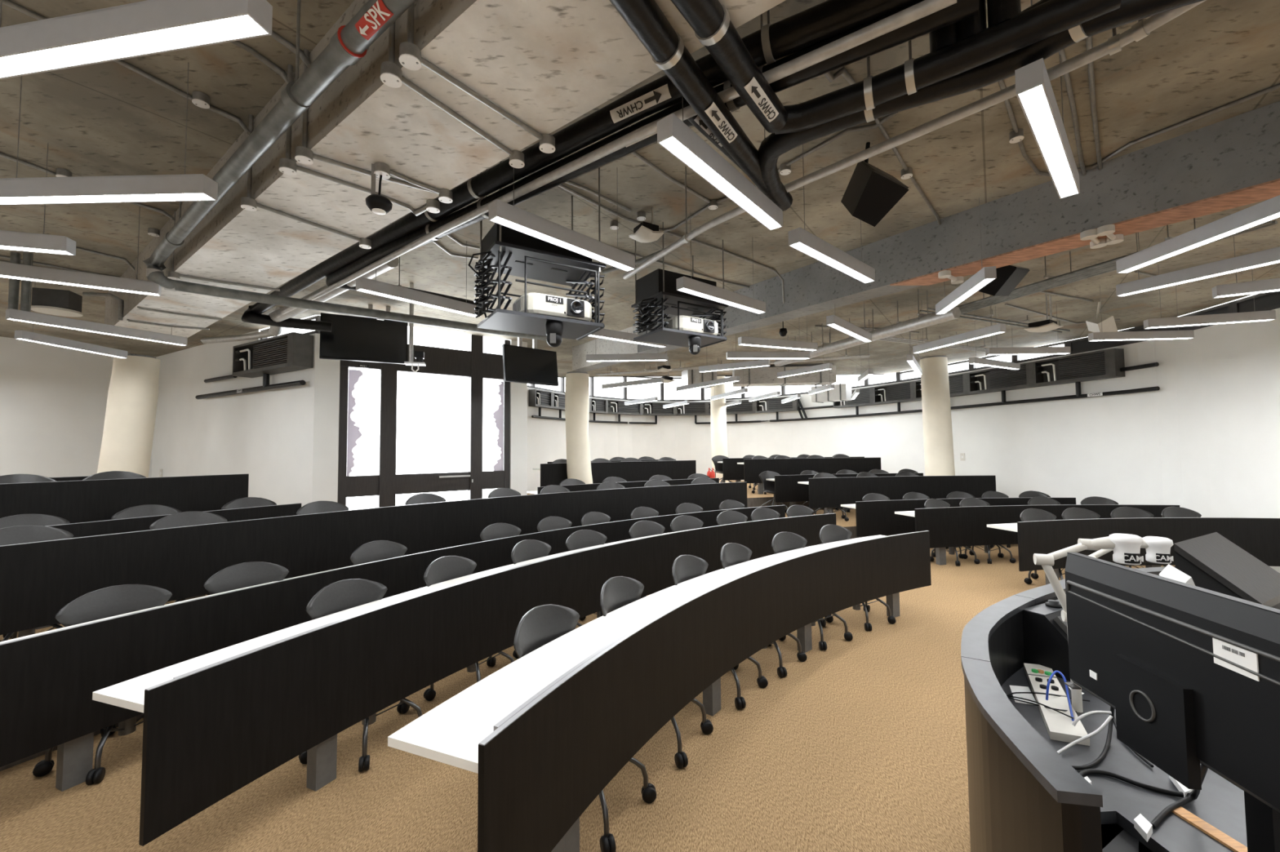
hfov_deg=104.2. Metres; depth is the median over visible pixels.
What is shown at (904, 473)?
swivel chair
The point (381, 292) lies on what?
diffuser
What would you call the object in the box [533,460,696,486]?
curved desk
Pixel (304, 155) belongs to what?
conduit
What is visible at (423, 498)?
swivel chair
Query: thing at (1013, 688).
paper sheet
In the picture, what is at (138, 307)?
conduit
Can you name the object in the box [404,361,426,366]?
shelf
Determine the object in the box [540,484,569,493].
swivel chair
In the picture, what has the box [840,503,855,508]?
countertop
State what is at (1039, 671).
socket
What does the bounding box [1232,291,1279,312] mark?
window
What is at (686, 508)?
swivel chair
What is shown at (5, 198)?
diffuser
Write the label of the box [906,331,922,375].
linear pendant light
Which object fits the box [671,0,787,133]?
pipe
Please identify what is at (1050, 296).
rod
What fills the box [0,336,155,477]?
wall
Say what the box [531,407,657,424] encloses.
wall bracket
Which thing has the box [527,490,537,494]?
countertop
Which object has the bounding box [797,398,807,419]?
pipes
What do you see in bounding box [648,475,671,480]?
swivel chair
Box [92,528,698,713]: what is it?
countertop
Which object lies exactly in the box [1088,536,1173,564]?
camera
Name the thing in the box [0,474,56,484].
swivel chair
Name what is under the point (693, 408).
coil
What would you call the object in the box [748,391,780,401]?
linear pendant light
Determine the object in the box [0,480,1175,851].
floor
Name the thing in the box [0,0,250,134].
conduit
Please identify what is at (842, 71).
conduit
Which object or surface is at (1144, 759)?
cable
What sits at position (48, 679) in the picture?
curved desk
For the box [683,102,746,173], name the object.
pipe
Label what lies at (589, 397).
coil
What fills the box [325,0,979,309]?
pipe
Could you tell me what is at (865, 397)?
coil
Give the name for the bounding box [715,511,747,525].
swivel chair
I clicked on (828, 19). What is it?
pipe
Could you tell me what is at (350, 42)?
pipe
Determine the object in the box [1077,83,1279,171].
conduit
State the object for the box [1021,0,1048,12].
pipe
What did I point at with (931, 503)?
swivel chair
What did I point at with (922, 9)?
pipe
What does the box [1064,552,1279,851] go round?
computer monitor
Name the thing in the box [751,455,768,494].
swivel chair
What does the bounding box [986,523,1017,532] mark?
countertop
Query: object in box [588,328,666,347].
linear pendant light
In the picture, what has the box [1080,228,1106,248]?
bracket
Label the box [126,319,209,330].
conduit
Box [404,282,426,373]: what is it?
camera
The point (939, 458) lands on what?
concrete pillar
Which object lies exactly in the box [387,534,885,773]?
countertop
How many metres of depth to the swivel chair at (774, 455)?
13.18 m
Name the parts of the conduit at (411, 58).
lid, lid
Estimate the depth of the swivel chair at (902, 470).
11.05 m
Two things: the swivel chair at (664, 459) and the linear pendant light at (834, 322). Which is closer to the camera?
the linear pendant light at (834, 322)
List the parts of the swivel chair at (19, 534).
leg, leg, leg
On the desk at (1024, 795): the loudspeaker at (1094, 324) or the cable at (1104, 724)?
the cable at (1104, 724)
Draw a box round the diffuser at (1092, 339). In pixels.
[1091,337,1189,341]
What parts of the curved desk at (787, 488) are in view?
leg, leg, modesty panel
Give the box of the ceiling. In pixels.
[0,0,1279,377]
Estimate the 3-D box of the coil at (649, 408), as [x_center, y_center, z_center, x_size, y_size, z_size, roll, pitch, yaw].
[0.614,-0.568,16.579,1.251,0.430,0.215,0,-3,-15]
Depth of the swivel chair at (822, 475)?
9.65 m
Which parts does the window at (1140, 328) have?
dark panel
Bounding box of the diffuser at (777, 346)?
[740,344,813,351]
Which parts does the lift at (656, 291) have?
hanger rod, guide rod, hanger rod, underside plate, hanger rod, frame, guide rod, hanger rod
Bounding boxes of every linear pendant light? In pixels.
[0,0,272,79]
[0,62,217,204]
[0,142,75,255]
[0,206,161,296]
[5,252,187,346]
[14,311,127,358]
[268,257,399,322]
[355,231,480,317]
[488,167,635,271]
[586,316,667,361]
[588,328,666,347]
[601,371,663,389]
[624,375,657,404]
[657,96,782,230]
[662,382,689,408]
[675,208,765,314]
[675,376,739,391]
[698,328,770,372]
[711,372,747,399]
[725,334,810,359]
[725,400,742,406]
[737,324,817,351]
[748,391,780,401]
[777,337,832,377]
[781,385,800,403]
[787,144,875,283]
[808,377,834,394]
[826,302,871,342]
[851,371,859,399]
[857,346,873,382]
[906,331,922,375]
[912,294,1006,353]
[935,197,996,314]
[968,325,1020,369]
[985,306,1071,355]
[1014,0,1079,199]
[1088,284,1194,341]
[1115,195,1279,273]
[1115,233,1279,297]
[1143,264,1275,328]
[1212,236,1279,298]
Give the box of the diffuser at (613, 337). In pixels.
[588,334,663,347]
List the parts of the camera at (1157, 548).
arm, head arm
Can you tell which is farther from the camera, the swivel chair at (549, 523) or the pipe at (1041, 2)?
the swivel chair at (549, 523)
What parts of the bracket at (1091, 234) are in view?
plate, plate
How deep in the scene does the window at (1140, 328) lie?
7.75 m
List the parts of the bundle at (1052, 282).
hanger rod, hanger rod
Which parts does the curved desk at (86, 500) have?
edge trim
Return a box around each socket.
[1031,668,1038,673]
[1035,677,1042,682]
[1037,669,1044,674]
[1040,684,1046,689]
[1044,671,1051,675]
[1051,685,1058,690]
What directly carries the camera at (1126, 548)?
on the desk at (1024, 795)
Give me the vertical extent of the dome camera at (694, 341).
0.155 m
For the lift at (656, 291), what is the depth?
4.23 m
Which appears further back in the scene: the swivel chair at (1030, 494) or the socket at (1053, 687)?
the swivel chair at (1030, 494)
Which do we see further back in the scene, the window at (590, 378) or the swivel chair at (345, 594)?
the window at (590, 378)
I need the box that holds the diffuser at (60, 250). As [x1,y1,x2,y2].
[0,245,70,254]
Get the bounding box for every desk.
[0,473,248,524]
[0,481,746,635]
[0,505,785,791]
[35,502,301,629]
[48,475,88,481]
[92,513,835,846]
[387,530,931,851]
[527,478,719,494]
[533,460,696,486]
[547,459,658,463]
[717,457,864,482]
[737,457,880,493]
[765,472,923,512]
[797,475,995,514]
[840,497,1075,547]
[894,504,1179,564]
[960,566,1247,851]
[986,517,1279,585]
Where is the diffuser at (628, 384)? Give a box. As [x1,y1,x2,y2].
[604,382,657,389]
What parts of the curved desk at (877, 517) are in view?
edge trim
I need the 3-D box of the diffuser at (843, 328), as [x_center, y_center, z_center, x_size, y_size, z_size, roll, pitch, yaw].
[2.223,-0.978,5.246,0.056,0.008,1.076,-3,-4,42]
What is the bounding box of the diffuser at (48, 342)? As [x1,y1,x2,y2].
[18,338,120,357]
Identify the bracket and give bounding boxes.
[937,270,964,284]
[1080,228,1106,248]
[1096,224,1124,244]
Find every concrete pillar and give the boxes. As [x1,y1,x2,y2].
[97,353,160,477]
[564,371,592,484]
[710,376,728,483]
[920,355,955,475]
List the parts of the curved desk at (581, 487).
edge trim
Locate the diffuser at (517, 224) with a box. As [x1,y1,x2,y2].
[493,217,631,270]
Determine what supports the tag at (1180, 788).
on the desk at (1024, 795)
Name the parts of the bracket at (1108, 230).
plate, plate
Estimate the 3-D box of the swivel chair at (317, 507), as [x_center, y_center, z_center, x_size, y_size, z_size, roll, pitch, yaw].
[-3.006,1.181,4.835,0.617,0.869,0.648,2,-3,-38]
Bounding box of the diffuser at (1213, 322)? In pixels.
[1148,319,1271,328]
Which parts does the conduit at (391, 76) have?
lid, lid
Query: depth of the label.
8.26 m
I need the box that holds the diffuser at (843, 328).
[828,324,870,342]
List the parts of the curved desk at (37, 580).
leg, edge trim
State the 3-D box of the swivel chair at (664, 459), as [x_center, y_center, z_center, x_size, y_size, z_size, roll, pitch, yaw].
[0.696,1.105,10.695,0.656,0.869,0.626,1,-3,-30]
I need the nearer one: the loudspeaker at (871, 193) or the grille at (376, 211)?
the grille at (376, 211)
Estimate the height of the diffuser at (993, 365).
0.008 m
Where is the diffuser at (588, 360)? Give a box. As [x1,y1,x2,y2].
[587,360,666,361]
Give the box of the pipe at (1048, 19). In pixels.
[774,0,1120,134]
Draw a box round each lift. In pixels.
[467,160,605,340]
[631,222,728,348]
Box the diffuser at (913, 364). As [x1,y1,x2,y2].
[907,360,921,374]
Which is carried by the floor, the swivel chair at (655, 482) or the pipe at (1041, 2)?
the swivel chair at (655, 482)
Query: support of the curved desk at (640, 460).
on the floor
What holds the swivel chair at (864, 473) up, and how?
on the floor
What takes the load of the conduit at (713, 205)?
attached to the ceiling
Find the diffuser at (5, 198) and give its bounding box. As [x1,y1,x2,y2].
[0,193,211,204]
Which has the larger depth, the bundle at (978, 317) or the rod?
the bundle at (978, 317)
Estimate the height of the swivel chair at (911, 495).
0.869 m
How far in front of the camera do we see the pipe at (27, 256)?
4.54 m
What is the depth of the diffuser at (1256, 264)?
3.58 m
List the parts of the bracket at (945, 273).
plate, plate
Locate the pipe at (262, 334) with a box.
[200,330,274,343]
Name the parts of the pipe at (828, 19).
hanger rod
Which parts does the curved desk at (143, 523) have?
leg, edge trim, modesty panel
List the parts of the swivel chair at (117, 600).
leg, leg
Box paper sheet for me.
[1009,685,1036,705]
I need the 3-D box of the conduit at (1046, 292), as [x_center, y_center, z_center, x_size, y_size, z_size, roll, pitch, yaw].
[5.109,-1.597,6.062,1.460,0.018,0.036,1,-3,-23]
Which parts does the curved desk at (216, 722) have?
leg, edge trim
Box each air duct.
[681,368,716,388]
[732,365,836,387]
[811,383,852,403]
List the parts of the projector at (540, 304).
name plate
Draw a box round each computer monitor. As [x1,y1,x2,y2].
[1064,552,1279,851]
[1173,532,1279,609]
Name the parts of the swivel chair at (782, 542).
leg, leg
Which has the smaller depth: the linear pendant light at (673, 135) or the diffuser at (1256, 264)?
the linear pendant light at (673, 135)
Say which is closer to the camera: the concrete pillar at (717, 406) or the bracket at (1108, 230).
the bracket at (1108, 230)
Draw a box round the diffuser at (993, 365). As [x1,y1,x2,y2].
[971,363,1017,369]
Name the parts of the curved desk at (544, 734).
leg, edge trim, leg, leg, leg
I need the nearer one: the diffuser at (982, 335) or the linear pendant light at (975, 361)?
the diffuser at (982, 335)
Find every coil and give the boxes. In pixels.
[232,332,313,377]
[528,389,553,408]
[549,392,564,410]
[589,397,591,412]
[589,398,607,413]
[607,400,643,415]
[642,402,677,415]
[675,401,709,415]
[707,400,757,415]
[755,396,799,413]
[833,386,875,408]
[874,381,919,404]
[915,373,973,400]
[968,361,1043,394]
[1033,348,1124,386]
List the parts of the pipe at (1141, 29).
hanger rod, hanger rod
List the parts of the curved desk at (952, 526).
leg, edge trim, modesty panel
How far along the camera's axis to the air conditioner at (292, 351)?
6.82 m
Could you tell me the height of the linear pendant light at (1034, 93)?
0.650 m
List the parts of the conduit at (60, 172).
lid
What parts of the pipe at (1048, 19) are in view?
hanger rod, hanger rod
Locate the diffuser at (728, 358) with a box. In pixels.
[728,358,807,359]
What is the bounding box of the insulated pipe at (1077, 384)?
[694,382,1159,424]
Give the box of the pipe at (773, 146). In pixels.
[758,0,1204,196]
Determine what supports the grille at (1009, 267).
attached to the loudspeaker at (1009, 277)
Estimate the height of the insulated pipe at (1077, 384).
0.312 m
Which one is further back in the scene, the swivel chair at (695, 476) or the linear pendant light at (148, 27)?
the swivel chair at (695, 476)
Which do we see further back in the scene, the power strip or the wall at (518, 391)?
the wall at (518, 391)
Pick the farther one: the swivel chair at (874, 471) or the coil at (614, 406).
the coil at (614, 406)
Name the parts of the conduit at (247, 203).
lid, lid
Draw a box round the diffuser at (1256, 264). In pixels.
[1120,260,1279,295]
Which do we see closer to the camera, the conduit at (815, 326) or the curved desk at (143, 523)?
the curved desk at (143, 523)
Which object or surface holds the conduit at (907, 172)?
attached to the ceiling
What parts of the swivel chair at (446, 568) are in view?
leg, leg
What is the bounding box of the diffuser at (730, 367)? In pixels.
[701,365,767,372]
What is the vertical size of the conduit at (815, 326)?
0.018 m
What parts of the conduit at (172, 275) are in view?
lid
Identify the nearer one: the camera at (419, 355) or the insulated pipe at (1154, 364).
the camera at (419, 355)
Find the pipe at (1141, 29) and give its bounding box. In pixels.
[622,0,1206,279]
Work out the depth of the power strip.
1.69 m
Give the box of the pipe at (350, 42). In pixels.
[142,0,546,340]
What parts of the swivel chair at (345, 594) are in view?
leg, leg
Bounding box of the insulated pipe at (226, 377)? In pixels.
[204,374,237,382]
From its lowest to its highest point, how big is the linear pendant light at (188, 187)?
0.650 m
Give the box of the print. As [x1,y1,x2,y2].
[1222,644,1244,657]
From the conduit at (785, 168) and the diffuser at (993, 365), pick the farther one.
the diffuser at (993, 365)
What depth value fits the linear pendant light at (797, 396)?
12.47 m
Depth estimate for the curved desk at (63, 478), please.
5.50 m
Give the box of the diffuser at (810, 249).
[791,242,872,282]
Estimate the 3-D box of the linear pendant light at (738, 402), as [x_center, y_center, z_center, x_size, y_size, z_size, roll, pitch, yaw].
[2.508,-1.177,14.016,0.074,1.200,1.426,0,-3,-14]
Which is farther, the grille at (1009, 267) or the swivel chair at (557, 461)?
the swivel chair at (557, 461)
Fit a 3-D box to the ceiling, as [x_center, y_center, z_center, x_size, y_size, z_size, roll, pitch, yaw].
[-1.410,-1.650,6.485,18.409,1.170,20.806,0,-3,0]
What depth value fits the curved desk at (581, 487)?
8.48 m
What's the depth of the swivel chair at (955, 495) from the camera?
8.62 m
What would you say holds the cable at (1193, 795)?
on the desk at (1024, 795)
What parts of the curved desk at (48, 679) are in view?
leg, edge trim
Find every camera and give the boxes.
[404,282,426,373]
[545,320,563,347]
[688,335,701,355]
[778,321,786,336]
[1033,533,1143,712]
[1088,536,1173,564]
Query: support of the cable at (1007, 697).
on the desk at (1024, 795)
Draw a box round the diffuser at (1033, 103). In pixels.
[1020,84,1076,196]
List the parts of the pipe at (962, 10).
hanger rod, hanger rod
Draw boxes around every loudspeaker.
[840,142,909,226]
[977,264,1029,296]
[1085,302,1117,332]
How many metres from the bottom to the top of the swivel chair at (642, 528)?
0.869 m
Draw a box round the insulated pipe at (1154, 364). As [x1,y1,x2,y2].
[1120,362,1159,371]
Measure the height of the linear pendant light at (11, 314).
0.650 m
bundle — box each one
[595,348,870,376]
[773,288,961,366]
[811,217,1277,342]
[878,328,986,351]
[920,307,1070,333]
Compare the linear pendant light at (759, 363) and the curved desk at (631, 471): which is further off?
the curved desk at (631, 471)
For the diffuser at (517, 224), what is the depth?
2.87 m
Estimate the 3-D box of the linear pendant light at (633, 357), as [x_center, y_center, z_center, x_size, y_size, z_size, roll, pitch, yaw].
[-0.181,-1.208,6.758,1.096,0.650,0.074,-1,-3,2]
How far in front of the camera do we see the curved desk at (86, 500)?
4.92 m
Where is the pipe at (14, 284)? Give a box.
[7,252,21,310]
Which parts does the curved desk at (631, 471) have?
edge trim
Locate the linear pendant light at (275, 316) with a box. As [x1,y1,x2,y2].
[268,257,399,322]
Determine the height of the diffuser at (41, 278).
0.008 m
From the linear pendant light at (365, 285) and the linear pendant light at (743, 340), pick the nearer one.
the linear pendant light at (365, 285)
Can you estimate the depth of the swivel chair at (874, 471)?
11.02 m
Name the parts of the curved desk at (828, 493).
leg, edge trim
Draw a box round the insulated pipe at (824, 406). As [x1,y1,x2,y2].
[800,405,833,410]
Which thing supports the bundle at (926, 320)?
hanging from the ceiling
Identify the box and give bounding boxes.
[31,287,124,320]
[1022,600,1070,681]
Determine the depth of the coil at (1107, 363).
8.41 m
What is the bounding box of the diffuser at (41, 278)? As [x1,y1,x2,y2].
[0,275,156,295]
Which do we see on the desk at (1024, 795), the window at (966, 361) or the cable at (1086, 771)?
the cable at (1086, 771)
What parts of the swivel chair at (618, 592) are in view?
leg, leg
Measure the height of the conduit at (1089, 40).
0.431 m
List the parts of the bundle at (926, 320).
hanger rod, hanger rod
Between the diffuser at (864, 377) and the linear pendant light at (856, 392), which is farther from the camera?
the linear pendant light at (856, 392)
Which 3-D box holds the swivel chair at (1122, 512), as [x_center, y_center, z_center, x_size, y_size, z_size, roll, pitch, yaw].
[6.137,1.447,6.030,0.656,0.869,0.626,-1,-3,6]
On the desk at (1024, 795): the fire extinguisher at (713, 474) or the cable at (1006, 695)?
the cable at (1006, 695)
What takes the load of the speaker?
hanging from the ceiling
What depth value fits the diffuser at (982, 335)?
5.74 m
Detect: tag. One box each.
[1084,776,1091,784]
[1133,813,1152,842]
[1168,775,1192,797]
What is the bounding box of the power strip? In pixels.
[1023,662,1089,746]
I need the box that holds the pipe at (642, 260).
[601,248,665,273]
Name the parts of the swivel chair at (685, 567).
leg, leg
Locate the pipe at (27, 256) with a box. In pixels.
[20,252,33,311]
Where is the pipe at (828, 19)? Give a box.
[241,0,920,332]
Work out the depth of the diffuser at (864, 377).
8.68 m
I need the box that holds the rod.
[1048,294,1052,319]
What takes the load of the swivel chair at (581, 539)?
on the floor
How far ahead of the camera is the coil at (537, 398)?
12.90 m
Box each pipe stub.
[928,22,957,53]
[957,0,986,40]
[986,0,1021,27]
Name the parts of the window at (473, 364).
rail, rail, rail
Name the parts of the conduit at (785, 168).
lid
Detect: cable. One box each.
[1006,692,1089,702]
[1006,695,1073,719]
[1007,697,1076,712]
[1045,671,1074,720]
[1057,715,1112,754]
[1071,706,1114,770]
[1071,711,1111,726]
[1079,768,1190,797]
[1113,716,1153,767]
[1150,764,1208,829]
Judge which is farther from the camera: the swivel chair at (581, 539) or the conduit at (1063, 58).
the swivel chair at (581, 539)
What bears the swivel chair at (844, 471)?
on the floor
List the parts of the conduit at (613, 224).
lid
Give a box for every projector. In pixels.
[512,293,591,321]
[661,315,718,335]
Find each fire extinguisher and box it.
[706,467,711,478]
[710,467,715,478]
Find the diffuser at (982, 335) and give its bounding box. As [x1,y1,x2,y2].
[917,332,1002,352]
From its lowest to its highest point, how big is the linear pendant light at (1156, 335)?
0.650 m
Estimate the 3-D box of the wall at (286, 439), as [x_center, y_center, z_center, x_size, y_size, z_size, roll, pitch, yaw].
[-6.716,0.459,8.069,5.891,3.250,0.301,-2,-3,28]
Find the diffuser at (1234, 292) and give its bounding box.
[1217,289,1279,297]
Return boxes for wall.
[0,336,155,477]
[151,333,340,506]
[155,329,260,368]
[509,340,527,495]
[527,307,1279,573]
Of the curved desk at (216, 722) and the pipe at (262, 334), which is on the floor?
the curved desk at (216, 722)
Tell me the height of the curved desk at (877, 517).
0.803 m
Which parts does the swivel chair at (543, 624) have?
leg, leg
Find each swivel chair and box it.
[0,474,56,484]
[0,514,70,638]
[0,525,73,641]
[32,584,172,785]
[82,471,145,480]
[111,504,185,601]
[149,511,227,604]
[204,561,288,595]
[221,497,276,510]
[296,501,349,515]
[298,578,422,772]
[350,540,407,565]
[404,493,445,505]
[423,555,514,701]
[480,523,521,541]
[488,488,520,497]
[511,539,582,658]
[513,604,656,851]
[537,516,572,532]
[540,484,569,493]
[551,458,566,463]
[559,478,585,485]
[565,529,607,620]
[581,511,610,525]
[591,457,611,462]
[596,481,625,489]
[600,576,713,768]
[602,476,626,483]
[609,457,625,460]
[621,457,641,462]
[628,520,665,599]
[630,506,658,519]
[638,456,654,459]
[644,479,670,487]
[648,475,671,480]
[657,457,675,461]
[670,515,703,532]
[672,555,768,709]
[675,502,702,514]
[687,473,710,479]
[691,477,716,484]
[711,455,731,483]
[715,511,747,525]
[719,499,744,510]
[720,542,807,677]
[742,454,756,489]
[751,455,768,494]
[751,507,780,520]
[759,471,787,512]
[768,454,779,457]
[771,532,853,650]
[774,455,791,458]
[786,505,814,517]
[797,454,809,457]
[800,470,818,513]
[807,454,824,457]
[813,472,848,521]
[819,524,895,631]
[832,454,850,457]
[835,469,857,512]
[856,471,877,477]
[862,493,893,536]
[868,469,888,473]
[895,471,918,476]
[898,468,918,473]
[902,492,948,549]
[924,498,980,566]
[946,491,993,548]
[959,497,1016,564]
[982,491,1010,547]
[1018,490,1050,497]
[1019,508,1065,584]
[1027,497,1060,505]
[1062,507,1100,519]
[1080,496,1118,504]
[1110,506,1166,568]
[1160,506,1201,567]
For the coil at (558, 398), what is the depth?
13.66 m
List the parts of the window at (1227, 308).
dark panel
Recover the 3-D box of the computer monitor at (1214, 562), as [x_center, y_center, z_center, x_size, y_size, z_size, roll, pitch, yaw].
[2.541,0.730,2.065,0.552,0.506,0.286,1,-3,-26]
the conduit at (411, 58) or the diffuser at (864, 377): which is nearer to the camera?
the conduit at (411, 58)
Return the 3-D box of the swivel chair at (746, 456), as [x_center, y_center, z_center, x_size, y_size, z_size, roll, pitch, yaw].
[2.978,1.180,12.783,0.617,0.869,0.648,1,-3,-34]
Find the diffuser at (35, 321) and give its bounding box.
[9,318,182,345]
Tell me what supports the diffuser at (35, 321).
attached to the linear pendant light at (11, 314)
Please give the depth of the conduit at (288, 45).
2.23 m
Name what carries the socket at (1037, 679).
attached to the power strip
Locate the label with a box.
[1087,392,1102,396]
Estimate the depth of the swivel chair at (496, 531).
5.35 m
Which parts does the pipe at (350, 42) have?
hanger rod, hanger rod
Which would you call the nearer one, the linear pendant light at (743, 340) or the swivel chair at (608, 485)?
the linear pendant light at (743, 340)
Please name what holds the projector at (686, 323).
on the lift at (656, 291)
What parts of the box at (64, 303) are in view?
round plate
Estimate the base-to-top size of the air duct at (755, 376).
0.390 m
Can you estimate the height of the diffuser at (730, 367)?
0.008 m
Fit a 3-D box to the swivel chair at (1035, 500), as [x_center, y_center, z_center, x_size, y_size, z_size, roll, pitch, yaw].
[6.157,1.506,7.339,0.617,0.869,0.648,0,-3,-16]
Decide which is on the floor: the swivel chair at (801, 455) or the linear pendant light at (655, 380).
the swivel chair at (801, 455)
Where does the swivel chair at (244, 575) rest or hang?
on the floor
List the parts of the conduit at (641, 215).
lid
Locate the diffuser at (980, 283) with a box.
[937,278,993,313]
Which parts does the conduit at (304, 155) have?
lid, lid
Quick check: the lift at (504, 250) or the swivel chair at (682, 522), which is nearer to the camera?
the lift at (504, 250)
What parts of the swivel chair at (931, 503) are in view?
leg, leg, leg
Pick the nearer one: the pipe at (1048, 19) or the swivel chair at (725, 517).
the pipe at (1048, 19)
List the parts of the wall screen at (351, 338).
name plate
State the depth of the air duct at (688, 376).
11.41 m
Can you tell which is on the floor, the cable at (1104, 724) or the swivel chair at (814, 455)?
the swivel chair at (814, 455)
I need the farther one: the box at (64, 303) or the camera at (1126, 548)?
the box at (64, 303)
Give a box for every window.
[260,315,320,339]
[337,334,510,507]
[533,377,563,393]
[563,377,592,397]
[592,377,625,399]
[625,377,662,401]
[662,377,702,401]
[702,376,742,400]
[742,386,782,399]
[782,385,823,395]
[851,379,866,388]
[866,372,897,386]
[897,369,920,382]
[947,360,971,374]
[971,355,1015,370]
[1013,341,1068,363]
[1067,330,1121,354]
[1120,324,1177,345]
[1177,301,1232,330]
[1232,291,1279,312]
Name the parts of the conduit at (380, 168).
lid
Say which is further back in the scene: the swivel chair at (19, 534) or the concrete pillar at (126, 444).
the concrete pillar at (126, 444)
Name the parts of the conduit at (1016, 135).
lid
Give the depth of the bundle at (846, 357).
10.46 m
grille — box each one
[372,208,386,214]
[861,160,908,188]
[1007,264,1029,269]
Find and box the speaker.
[365,164,392,214]
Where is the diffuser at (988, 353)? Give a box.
[988,353,1066,355]
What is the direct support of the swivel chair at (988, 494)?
on the floor
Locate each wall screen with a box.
[319,304,407,368]
[502,337,558,386]
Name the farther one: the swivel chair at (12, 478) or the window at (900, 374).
the window at (900, 374)
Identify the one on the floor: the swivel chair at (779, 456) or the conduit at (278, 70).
the swivel chair at (779, 456)
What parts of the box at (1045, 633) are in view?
plate, puck button, touch panel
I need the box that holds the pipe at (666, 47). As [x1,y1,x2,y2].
[608,0,792,211]
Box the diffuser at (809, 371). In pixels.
[779,368,829,377]
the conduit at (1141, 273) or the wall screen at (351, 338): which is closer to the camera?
the conduit at (1141, 273)
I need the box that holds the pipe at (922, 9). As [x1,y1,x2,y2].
[280,0,956,314]
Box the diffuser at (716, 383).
[680,381,735,391]
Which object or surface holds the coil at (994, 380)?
attached to the wall at (1206, 442)
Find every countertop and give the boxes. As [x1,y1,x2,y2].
[0,561,372,643]
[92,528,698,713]
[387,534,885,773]
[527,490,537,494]
[797,481,808,484]
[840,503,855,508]
[894,511,915,517]
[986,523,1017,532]
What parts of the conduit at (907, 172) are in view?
lid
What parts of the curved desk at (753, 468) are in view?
leg, modesty panel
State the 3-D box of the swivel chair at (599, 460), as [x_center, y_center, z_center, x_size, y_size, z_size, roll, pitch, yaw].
[-0.695,1.084,9.972,0.656,0.869,0.626,1,-3,-29]
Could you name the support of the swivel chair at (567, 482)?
on the floor
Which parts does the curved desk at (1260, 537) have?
leg, edge trim, leg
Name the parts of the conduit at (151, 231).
lid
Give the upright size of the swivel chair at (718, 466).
0.869 m
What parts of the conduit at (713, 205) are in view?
lid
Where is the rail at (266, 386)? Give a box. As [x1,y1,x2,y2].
[195,373,305,399]
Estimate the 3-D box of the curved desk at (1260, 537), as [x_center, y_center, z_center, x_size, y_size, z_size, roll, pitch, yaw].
[5.756,1.478,5.902,3.162,0.803,0.607,0,-3,-2]
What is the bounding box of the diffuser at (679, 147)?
[662,137,779,228]
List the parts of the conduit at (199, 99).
lid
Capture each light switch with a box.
[159,469,162,477]
[960,453,964,461]
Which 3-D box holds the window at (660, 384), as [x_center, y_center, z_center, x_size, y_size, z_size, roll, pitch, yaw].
[0.122,-1.239,16.609,1.371,0.800,0.070,1,-3,-24]
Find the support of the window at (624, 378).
in the wall at (1206, 442)
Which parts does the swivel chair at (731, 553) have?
leg, leg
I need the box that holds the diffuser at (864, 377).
[858,374,871,382]
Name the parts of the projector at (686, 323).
name plate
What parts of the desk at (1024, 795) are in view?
panel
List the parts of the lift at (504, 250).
hanger rod, guide rod, hanger rod, underside plate, frame, hanger rod, guide rod, hanger rod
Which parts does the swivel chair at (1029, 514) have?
leg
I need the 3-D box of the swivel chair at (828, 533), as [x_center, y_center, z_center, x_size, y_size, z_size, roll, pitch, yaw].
[2.099,1.427,4.827,0.648,0.869,0.617,-3,-3,41]
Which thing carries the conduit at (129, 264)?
attached to the ceiling
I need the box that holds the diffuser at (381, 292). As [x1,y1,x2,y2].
[359,288,476,316]
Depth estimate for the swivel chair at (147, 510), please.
4.78 m
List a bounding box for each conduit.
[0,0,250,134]
[0,152,71,177]
[0,254,120,277]
[0,259,44,267]
[75,246,139,294]
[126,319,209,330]
[129,202,175,236]
[137,306,222,320]
[167,211,279,291]
[230,40,290,84]
[240,114,371,248]
[269,31,311,66]
[279,64,439,216]
[294,48,452,203]
[373,161,440,193]
[380,21,524,168]
[399,2,555,153]
[432,240,478,259]
[446,234,479,248]
[558,184,784,303]
[565,181,631,230]
[621,249,749,288]
[631,151,717,209]
[663,204,708,232]
[715,112,897,203]
[814,325,919,333]
[824,66,855,84]
[874,118,941,225]
[998,80,1049,176]
[1004,303,1119,324]
[1040,291,1093,302]
[1058,48,1086,175]
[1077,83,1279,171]
[1085,35,1102,170]
[1134,271,1155,276]
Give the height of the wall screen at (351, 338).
0.809 m
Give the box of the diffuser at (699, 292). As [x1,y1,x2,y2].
[679,288,762,313]
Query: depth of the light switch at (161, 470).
9.20 m
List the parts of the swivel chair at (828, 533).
leg, leg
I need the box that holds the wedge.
[1159,564,1195,586]
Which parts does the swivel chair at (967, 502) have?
leg, leg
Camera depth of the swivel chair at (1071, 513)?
6.25 m
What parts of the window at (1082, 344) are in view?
dark panel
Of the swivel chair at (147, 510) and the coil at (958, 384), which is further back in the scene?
the coil at (958, 384)
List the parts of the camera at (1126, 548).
arm, arm, arm, head arm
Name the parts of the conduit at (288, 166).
lid, lid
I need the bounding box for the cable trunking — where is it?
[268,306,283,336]

